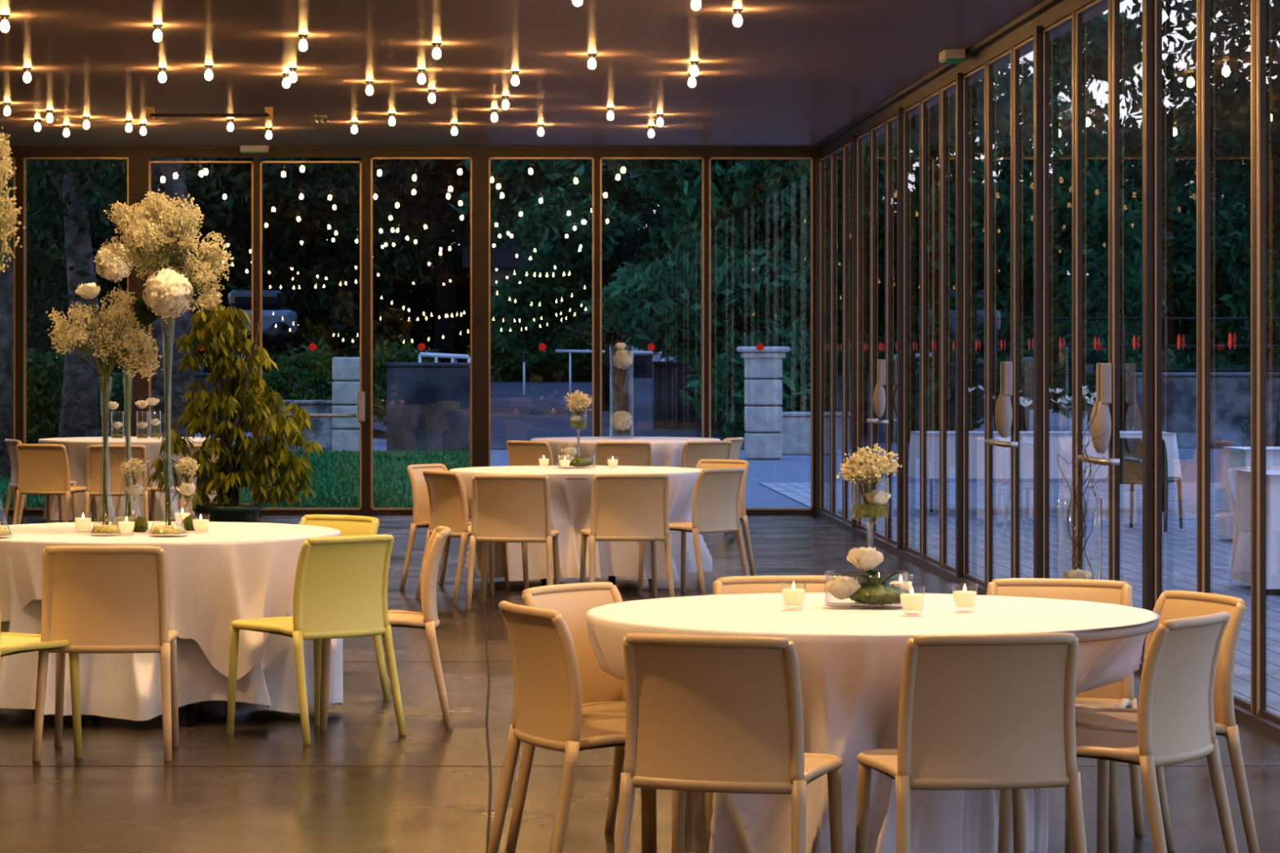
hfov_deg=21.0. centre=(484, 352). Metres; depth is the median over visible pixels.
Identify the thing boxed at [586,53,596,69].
bulb
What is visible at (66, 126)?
socket
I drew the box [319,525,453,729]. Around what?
dining chair
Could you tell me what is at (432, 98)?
bulb
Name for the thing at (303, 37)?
socket
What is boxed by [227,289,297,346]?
parked car
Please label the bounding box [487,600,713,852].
dining chair
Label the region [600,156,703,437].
window
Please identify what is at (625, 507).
dining chair
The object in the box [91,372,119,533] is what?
vase
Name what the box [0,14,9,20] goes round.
socket
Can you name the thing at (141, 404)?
rose
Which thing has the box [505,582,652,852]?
dining chair
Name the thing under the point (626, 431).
sprig
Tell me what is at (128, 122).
socket
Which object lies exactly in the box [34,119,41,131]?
bulb
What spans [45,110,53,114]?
socket
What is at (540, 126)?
socket
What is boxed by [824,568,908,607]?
glass dish
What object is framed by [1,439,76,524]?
dining chair
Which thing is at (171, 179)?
tree
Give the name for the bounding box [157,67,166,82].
bulb
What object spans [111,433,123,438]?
vase
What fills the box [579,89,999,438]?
tree
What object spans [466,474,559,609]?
dining chair
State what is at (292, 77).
bulb
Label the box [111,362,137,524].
vase
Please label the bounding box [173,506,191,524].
tea light
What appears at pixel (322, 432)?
stone wall
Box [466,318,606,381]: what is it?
bush
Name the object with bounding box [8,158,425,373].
tree
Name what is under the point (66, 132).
bulb
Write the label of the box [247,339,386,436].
bush
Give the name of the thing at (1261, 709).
window
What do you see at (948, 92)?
window
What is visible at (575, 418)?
rose
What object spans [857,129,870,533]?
window
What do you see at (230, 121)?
socket
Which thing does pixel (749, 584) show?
dining chair
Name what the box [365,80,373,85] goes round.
socket
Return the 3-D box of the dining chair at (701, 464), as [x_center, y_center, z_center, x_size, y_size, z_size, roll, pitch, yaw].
[1.420,1.098,22.527,0.545,0.789,0.509,0,0,-44]
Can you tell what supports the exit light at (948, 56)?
attached to the ceiling
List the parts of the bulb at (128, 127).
bulb glass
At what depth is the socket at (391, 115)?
27.30 m
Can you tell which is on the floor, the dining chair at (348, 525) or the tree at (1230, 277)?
the dining chair at (348, 525)
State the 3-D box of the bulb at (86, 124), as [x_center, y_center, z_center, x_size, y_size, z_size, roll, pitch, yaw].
[-3.202,-1.851,27.701,0.060,0.098,0.060,0,0,0]
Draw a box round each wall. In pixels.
[97,373,264,432]
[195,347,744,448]
[263,400,333,449]
[385,362,470,450]
[513,354,653,377]
[779,412,810,454]
[1132,372,1279,448]
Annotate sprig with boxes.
[611,427,631,434]
[857,569,902,591]
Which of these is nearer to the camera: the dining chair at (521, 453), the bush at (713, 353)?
the dining chair at (521, 453)
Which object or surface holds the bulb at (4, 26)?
attached to the ceiling
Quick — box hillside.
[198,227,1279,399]
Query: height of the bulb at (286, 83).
0.098 m
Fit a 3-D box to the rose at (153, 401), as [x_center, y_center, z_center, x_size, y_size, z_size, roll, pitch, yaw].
[-2.868,0.540,29.817,0.114,0.304,0.122,0,0,0]
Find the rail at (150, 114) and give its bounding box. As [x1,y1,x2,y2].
[146,106,273,119]
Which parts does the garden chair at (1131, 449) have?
leg, backrest, leg, seat, leg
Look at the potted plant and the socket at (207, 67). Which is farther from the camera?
the potted plant
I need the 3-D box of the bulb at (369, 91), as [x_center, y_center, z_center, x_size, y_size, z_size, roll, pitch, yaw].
[-0.800,-1.851,24.070,0.060,0.098,0.060,0,0,0]
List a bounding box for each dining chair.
[0,610,82,758]
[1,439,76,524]
[12,444,97,524]
[32,546,178,761]
[84,444,151,521]
[150,444,231,521]
[225,514,390,706]
[226,533,406,744]
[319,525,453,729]
[399,463,509,593]
[415,470,528,604]
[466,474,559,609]
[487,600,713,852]
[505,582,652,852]
[506,440,553,466]
[579,473,674,599]
[594,441,652,466]
[614,633,843,852]
[637,467,749,595]
[648,459,755,583]
[680,440,737,537]
[712,575,843,595]
[723,437,743,533]
[855,632,1087,852]
[986,577,1143,852]
[997,610,1238,852]
[1075,590,1259,852]
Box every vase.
[0,493,13,537]
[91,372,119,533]
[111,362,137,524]
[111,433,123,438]
[137,433,148,439]
[148,316,186,534]
[149,410,159,437]
[570,409,586,454]
[609,346,633,435]
[852,503,888,575]
[1057,497,1101,579]
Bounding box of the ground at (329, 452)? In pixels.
[0,450,470,507]
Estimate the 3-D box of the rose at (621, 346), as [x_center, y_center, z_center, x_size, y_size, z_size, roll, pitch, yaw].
[1.193,0.310,30.102,0.106,0.803,0.102,0,0,0]
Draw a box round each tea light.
[74,512,91,529]
[116,515,135,533]
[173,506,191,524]
[191,514,208,533]
[537,455,550,467]
[559,457,570,468]
[607,456,618,468]
[780,581,805,605]
[889,573,913,591]
[899,585,925,611]
[951,582,977,610]
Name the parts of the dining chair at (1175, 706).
leg, leg, seat, leg, backrest, leg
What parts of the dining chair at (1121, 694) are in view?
backrest, seat, leg, leg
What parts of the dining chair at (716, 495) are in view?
leg, seat, leg, leg, backrest, leg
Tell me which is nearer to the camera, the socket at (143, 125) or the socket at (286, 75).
the socket at (286, 75)
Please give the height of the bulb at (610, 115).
0.098 m
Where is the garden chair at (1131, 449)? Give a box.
[1120,437,1182,531]
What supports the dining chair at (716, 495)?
on the floor
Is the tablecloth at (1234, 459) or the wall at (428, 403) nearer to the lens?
the tablecloth at (1234, 459)
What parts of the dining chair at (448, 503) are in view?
leg, backrest, leg, seat, leg, leg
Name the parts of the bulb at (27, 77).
bulb glass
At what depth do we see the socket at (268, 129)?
29.01 m
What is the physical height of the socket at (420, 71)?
0.030 m
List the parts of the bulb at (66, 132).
bulb glass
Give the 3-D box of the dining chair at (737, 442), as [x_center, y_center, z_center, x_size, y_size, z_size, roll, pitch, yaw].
[1.872,1.098,28.688,0.545,0.789,0.509,0,0,24]
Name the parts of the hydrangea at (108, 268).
stem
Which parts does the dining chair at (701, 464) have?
backrest, leg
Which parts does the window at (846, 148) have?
pane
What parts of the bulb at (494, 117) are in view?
bulb glass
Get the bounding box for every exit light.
[240,145,268,153]
[938,48,965,64]
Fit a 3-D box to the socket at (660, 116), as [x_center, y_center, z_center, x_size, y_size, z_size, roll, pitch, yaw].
[1.403,-1.885,27.413,0.060,0.030,0.060,0,0,0]
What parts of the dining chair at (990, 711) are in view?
leg, seat, leg, backrest, leg, leg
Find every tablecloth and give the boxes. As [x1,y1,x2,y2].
[0,521,340,679]
[0,553,342,720]
[38,436,224,521]
[448,465,711,581]
[530,436,719,466]
[586,592,1159,852]
[992,431,1182,478]
[1217,446,1279,537]
[1231,470,1279,589]
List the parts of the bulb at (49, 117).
bulb glass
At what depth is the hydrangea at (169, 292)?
13.83 m
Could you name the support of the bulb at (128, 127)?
attached to the ceiling
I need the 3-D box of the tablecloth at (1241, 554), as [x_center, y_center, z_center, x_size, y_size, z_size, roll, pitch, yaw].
[5.347,1.115,21.899,1.000,0.710,1.011,0,0,0]
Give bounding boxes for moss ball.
[129,515,149,532]
[180,514,199,530]
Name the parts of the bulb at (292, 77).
bulb glass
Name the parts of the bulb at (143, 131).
bulb glass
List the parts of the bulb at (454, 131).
bulb glass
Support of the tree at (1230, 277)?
on the pavement at (790, 468)
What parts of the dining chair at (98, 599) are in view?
leg, leg, backrest, leg, seat, leg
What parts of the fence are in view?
post, post, rail, rail, rail, post, post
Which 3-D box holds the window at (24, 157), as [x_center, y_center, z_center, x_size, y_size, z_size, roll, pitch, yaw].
[-3.749,-0.177,31.663,0.972,3.245,0.075,0,0,0]
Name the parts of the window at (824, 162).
pane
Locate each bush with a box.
[12,346,64,444]
[97,366,125,436]
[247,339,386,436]
[356,333,442,426]
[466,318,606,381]
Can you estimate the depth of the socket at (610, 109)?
26.65 m
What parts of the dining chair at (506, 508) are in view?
leg, leg, backrest, leg, seat, leg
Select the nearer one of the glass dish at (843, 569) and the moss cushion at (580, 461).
the glass dish at (843, 569)
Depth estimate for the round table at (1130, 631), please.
9.41 m
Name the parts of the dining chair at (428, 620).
leg, leg, seat, backrest, leg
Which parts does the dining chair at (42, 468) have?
leg, backrest, leg, leg, seat, leg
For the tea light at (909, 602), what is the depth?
9.77 m
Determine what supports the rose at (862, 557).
in the glass dish at (843, 569)
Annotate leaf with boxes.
[132,297,158,326]
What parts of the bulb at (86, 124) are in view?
bulb glass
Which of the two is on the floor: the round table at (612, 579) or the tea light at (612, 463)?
the round table at (612, 579)
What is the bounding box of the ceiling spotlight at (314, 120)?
[312,115,328,124]
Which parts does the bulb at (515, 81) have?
bulb glass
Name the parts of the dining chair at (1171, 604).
leg, seat, leg, backrest, leg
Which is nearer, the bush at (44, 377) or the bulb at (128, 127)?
the bulb at (128, 127)
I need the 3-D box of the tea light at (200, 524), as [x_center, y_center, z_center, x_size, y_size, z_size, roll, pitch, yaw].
[-1.167,0.703,14.180,0.076,0.078,0.076,0,0,0]
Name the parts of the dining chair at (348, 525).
backrest, leg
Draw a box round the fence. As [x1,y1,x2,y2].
[992,315,1279,431]
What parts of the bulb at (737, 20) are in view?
bulb glass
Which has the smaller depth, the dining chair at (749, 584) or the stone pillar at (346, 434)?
the dining chair at (749, 584)
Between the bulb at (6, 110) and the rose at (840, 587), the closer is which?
the rose at (840, 587)
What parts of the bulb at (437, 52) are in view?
bulb glass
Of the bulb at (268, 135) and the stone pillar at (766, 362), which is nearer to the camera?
the bulb at (268, 135)
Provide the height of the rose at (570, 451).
0.084 m
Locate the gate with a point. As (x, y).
(668, 412)
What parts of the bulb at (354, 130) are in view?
bulb glass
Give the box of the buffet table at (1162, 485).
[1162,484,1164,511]
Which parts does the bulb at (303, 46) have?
bulb glass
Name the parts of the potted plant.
pot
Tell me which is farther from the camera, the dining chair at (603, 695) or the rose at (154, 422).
the rose at (154, 422)
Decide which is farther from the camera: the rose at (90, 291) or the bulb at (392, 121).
the bulb at (392, 121)
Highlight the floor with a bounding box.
[0,515,1279,852]
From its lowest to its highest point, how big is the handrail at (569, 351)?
1.589 m
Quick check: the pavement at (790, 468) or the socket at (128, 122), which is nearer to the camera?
the socket at (128, 122)
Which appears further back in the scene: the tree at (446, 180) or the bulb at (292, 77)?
the tree at (446, 180)
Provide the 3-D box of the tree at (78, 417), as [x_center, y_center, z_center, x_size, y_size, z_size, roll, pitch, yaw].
[-5.475,-2.923,46.144,3.802,9.051,2.982,0,0,17]
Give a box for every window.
[0,156,15,510]
[23,156,128,510]
[148,160,253,503]
[370,156,471,510]
[488,156,594,466]
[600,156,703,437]
[708,156,813,510]
[819,153,830,514]
[831,146,842,519]
[843,141,851,524]
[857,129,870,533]
[903,102,919,555]
[921,90,939,564]
[941,80,955,573]
[963,63,985,586]
[1043,13,1072,578]
[1154,0,1197,605]
[1201,0,1252,711]
[1256,0,1279,724]
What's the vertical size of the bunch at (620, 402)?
1.030 m
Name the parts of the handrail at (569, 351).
post, post, rail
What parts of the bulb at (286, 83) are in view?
bulb glass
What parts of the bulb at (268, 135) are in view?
bulb glass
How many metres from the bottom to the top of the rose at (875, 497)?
0.063 m
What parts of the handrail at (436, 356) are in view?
rail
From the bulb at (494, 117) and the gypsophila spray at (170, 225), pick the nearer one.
the gypsophila spray at (170, 225)
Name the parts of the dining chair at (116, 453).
leg, leg, backrest, leg, leg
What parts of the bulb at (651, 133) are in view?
bulb glass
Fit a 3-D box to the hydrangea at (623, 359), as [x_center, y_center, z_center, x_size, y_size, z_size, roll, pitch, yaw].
[1.215,0.338,30.089,0.177,0.748,0.183,0,0,0]
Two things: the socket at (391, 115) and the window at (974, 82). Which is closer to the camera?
the window at (974, 82)
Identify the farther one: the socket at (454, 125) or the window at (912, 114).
the socket at (454, 125)
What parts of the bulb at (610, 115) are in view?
bulb glass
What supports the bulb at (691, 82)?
attached to the ceiling
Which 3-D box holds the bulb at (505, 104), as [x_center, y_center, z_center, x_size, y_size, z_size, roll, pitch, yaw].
[0.160,-1.851,25.467,0.060,0.098,0.060,0,0,0]
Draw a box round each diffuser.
[240,151,267,153]
[940,58,964,64]
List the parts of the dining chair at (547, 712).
leg, backrest, leg, seat, leg, leg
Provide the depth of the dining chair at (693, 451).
27.55 m
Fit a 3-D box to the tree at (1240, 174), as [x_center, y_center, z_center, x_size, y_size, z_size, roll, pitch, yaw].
[10.427,-3.378,43.815,6.635,9.960,5.051,0,0,-18]
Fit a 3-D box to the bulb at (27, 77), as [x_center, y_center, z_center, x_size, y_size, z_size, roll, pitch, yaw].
[-3.048,-1.851,22.950,0.060,0.098,0.060,0,0,0]
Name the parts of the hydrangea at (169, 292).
stem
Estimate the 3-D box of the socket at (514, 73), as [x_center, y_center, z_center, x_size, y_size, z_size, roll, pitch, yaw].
[0.211,-1.885,23.220,0.060,0.030,0.060,0,0,0]
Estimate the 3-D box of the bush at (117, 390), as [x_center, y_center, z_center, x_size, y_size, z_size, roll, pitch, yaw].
[-5.191,0.865,49.001,1.344,1.503,0.872,0,0,5]
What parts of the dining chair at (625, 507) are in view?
leg, seat, leg, backrest, leg, leg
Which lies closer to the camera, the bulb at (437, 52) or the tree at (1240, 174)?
the bulb at (437, 52)
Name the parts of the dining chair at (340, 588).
leg, seat, leg, leg, backrest, leg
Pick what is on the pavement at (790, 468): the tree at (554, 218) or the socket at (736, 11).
the tree at (554, 218)
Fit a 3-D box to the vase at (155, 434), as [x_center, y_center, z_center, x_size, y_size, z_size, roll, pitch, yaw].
[-2.850,0.622,29.819,0.100,0.240,0.100,0,0,0]
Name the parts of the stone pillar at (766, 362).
moulding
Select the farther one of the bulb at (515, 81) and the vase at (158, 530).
the bulb at (515, 81)
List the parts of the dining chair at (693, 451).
backrest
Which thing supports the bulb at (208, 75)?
attached to the ceiling
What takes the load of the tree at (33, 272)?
on the pavement at (790, 468)
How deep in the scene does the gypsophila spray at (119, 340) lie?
14.00 m
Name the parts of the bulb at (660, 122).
bulb glass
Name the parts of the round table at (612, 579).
leg, leg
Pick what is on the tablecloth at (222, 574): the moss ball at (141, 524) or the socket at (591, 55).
the moss ball at (141, 524)
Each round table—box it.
[186,702,193,712]
[540,477,615,586]
[1074,619,1157,642]
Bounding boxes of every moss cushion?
[568,456,593,467]
[848,581,910,608]
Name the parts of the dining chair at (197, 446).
leg, seat, leg, backrest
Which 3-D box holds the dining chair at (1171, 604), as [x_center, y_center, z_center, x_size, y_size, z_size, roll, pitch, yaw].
[1.891,1.098,9.970,0.545,0.789,0.509,0,0,-20]
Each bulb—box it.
[0,14,9,32]
[3,102,11,115]
[22,67,31,82]
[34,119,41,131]
[45,110,53,122]
[62,124,70,137]
[82,116,89,128]
[124,120,132,132]
[139,123,146,135]
[152,24,162,41]
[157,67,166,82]
[204,65,213,79]
[226,119,234,131]
[265,127,272,139]
[281,73,289,88]
[288,67,297,82]
[297,34,308,51]
[351,121,358,133]
[365,80,373,95]
[388,113,395,125]
[417,69,426,84]
[427,88,435,102]
[431,43,441,58]
[450,123,457,135]
[490,109,497,122]
[501,96,509,109]
[511,71,519,85]
[537,124,544,136]
[572,0,582,6]
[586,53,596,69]
[606,107,613,120]
[647,125,654,137]
[656,114,663,126]
[687,72,695,87]
[689,61,698,76]
[691,0,701,10]
[732,8,742,26]
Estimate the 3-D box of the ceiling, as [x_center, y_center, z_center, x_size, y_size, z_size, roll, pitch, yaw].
[-2.172,-2.025,-0.975,11.255,0.250,66.050,0,0,0]
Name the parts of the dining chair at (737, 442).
backrest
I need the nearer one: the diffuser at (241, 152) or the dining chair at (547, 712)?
the dining chair at (547, 712)
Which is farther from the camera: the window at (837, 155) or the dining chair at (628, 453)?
the window at (837, 155)
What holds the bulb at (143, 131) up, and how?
attached to the ceiling
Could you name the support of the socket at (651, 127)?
attached to the bulb at (651, 133)
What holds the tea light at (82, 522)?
on the tablecloth at (222, 574)
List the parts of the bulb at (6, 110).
bulb glass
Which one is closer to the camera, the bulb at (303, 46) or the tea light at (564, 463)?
the bulb at (303, 46)
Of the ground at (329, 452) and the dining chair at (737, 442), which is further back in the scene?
the ground at (329, 452)
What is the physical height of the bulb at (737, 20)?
0.098 m
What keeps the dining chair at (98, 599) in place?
on the floor
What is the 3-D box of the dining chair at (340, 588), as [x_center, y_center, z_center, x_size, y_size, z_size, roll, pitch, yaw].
[-0.667,1.098,13.436,0.509,0.789,0.545,0,0,-42]
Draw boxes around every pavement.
[195,408,1222,507]
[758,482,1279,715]
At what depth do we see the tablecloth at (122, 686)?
13.75 m
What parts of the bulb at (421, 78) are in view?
bulb glass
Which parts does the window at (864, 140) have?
pane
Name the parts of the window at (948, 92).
pane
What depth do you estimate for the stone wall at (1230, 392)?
54.73 m
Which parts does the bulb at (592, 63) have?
bulb glass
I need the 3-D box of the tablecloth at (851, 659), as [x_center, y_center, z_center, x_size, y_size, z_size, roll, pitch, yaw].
[1.115,1.109,9.934,1.641,0.724,1.639,0,0,-11]
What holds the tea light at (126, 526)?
on the tablecloth at (222, 574)
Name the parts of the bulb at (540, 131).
bulb glass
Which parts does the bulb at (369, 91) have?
bulb glass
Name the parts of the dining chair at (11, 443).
leg, backrest, leg, leg, seat, leg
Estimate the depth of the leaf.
13.93 m
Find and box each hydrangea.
[93,242,133,379]
[142,266,194,357]
[610,410,631,431]
[613,349,632,408]
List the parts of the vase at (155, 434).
glass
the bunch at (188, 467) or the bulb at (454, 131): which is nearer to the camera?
the bunch at (188, 467)
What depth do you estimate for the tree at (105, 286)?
72.35 m
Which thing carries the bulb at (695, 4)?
attached to the ceiling
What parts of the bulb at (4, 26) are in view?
bulb glass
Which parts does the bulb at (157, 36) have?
bulb glass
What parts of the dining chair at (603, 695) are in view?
leg, backrest, seat, leg, leg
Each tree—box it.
[0,159,75,478]
[4,158,187,437]
[5,160,127,363]
[8,158,268,436]
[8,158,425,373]
[12,229,199,417]
[193,191,460,373]
[265,196,681,362]
[337,159,522,362]
[448,159,718,411]
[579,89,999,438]
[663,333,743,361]
[992,8,1182,431]
[1019,82,1279,400]
[1062,0,1279,446]
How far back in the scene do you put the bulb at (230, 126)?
27.98 m
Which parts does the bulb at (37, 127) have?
bulb glass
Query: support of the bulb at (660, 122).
attached to the ceiling
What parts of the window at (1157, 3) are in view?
frame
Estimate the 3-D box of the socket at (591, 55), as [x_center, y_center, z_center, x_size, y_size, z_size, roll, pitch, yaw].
[0.687,-1.885,21.869,0.060,0.030,0.060,0,0,0]
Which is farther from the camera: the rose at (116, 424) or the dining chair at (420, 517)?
the rose at (116, 424)
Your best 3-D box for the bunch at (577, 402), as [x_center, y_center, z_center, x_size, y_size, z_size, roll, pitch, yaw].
[0.617,0.351,22.367,0.173,0.225,0.179,0,0,-20]
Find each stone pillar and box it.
[332,357,359,452]
[736,346,790,458]
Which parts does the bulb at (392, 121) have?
bulb glass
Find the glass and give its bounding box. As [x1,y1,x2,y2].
[182,468,197,503]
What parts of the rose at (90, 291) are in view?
stem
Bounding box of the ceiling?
[0,0,1124,146]
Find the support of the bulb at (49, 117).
attached to the ceiling
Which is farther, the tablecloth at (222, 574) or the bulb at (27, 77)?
the bulb at (27, 77)
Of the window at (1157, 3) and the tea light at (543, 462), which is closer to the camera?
the window at (1157, 3)
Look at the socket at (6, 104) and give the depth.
26.13 m
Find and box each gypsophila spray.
[0,126,25,272]
[45,287,163,381]
[100,188,233,321]
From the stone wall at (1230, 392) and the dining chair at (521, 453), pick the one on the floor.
the dining chair at (521, 453)
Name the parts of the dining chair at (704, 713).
leg, leg, backrest, leg, seat, leg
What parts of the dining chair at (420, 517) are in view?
leg, backrest, seat, leg, leg, leg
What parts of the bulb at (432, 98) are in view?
bulb glass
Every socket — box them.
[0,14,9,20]
[3,102,11,106]
[22,67,31,72]
[34,119,41,123]
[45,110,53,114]
[62,124,70,128]
[82,116,89,120]
[124,120,132,124]
[139,123,146,127]
[152,24,162,30]
[157,67,166,72]
[204,65,213,70]
[226,119,234,123]
[265,127,272,131]
[281,73,289,78]
[288,67,297,72]
[297,34,308,39]
[351,121,358,125]
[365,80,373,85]
[388,113,395,117]
[417,69,426,74]
[427,88,435,93]
[431,43,441,48]
[450,123,457,127]
[490,109,497,113]
[501,96,509,100]
[511,71,519,75]
[537,124,544,128]
[586,53,596,58]
[606,107,613,111]
[647,125,654,129]
[656,114,663,118]
[689,61,698,66]
[732,8,742,14]
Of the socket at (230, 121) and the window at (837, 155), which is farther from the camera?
the window at (837, 155)
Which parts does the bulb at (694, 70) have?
bulb glass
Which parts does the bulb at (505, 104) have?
bulb glass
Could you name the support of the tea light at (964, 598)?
on the tablecloth at (851, 659)
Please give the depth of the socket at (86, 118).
27.68 m
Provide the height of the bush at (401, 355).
1.720 m
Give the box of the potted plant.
[143,302,324,522]
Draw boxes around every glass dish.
[557,453,595,467]
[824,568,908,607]
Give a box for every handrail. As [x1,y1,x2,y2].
[418,352,470,367]
[523,349,663,395]
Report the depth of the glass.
14.77 m
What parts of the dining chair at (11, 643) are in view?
backrest, seat, leg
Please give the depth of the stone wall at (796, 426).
51.26 m
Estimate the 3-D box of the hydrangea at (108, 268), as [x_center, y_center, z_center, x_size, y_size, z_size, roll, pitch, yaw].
[-1.578,-0.166,14.675,0.174,0.613,0.166,0,0,0]
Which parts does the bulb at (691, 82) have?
bulb glass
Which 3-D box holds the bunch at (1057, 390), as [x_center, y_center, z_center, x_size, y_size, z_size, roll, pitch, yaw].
[5.678,0.441,33.008,0.658,0.290,0.418,0,0,0]
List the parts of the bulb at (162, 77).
bulb glass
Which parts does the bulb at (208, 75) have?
bulb glass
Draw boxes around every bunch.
[120,457,148,484]
[173,455,199,484]
[564,389,592,422]
[611,320,631,434]
[835,443,902,505]
[992,390,1031,412]
[1048,385,1096,413]
[1057,393,1114,579]
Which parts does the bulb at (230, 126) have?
bulb glass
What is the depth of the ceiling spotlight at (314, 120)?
27.49 m
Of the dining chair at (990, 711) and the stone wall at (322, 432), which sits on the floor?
the dining chair at (990, 711)
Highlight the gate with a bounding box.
[651,361,737,429]
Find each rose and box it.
[75,282,106,380]
[108,401,118,433]
[112,422,122,433]
[125,484,143,500]
[135,400,148,433]
[137,422,147,431]
[146,397,159,432]
[150,418,160,432]
[177,482,195,498]
[557,454,574,463]
[560,446,577,456]
[569,415,581,422]
[614,342,626,395]
[824,575,861,599]
[846,546,884,585]
[865,489,891,505]
[1062,568,1092,579]

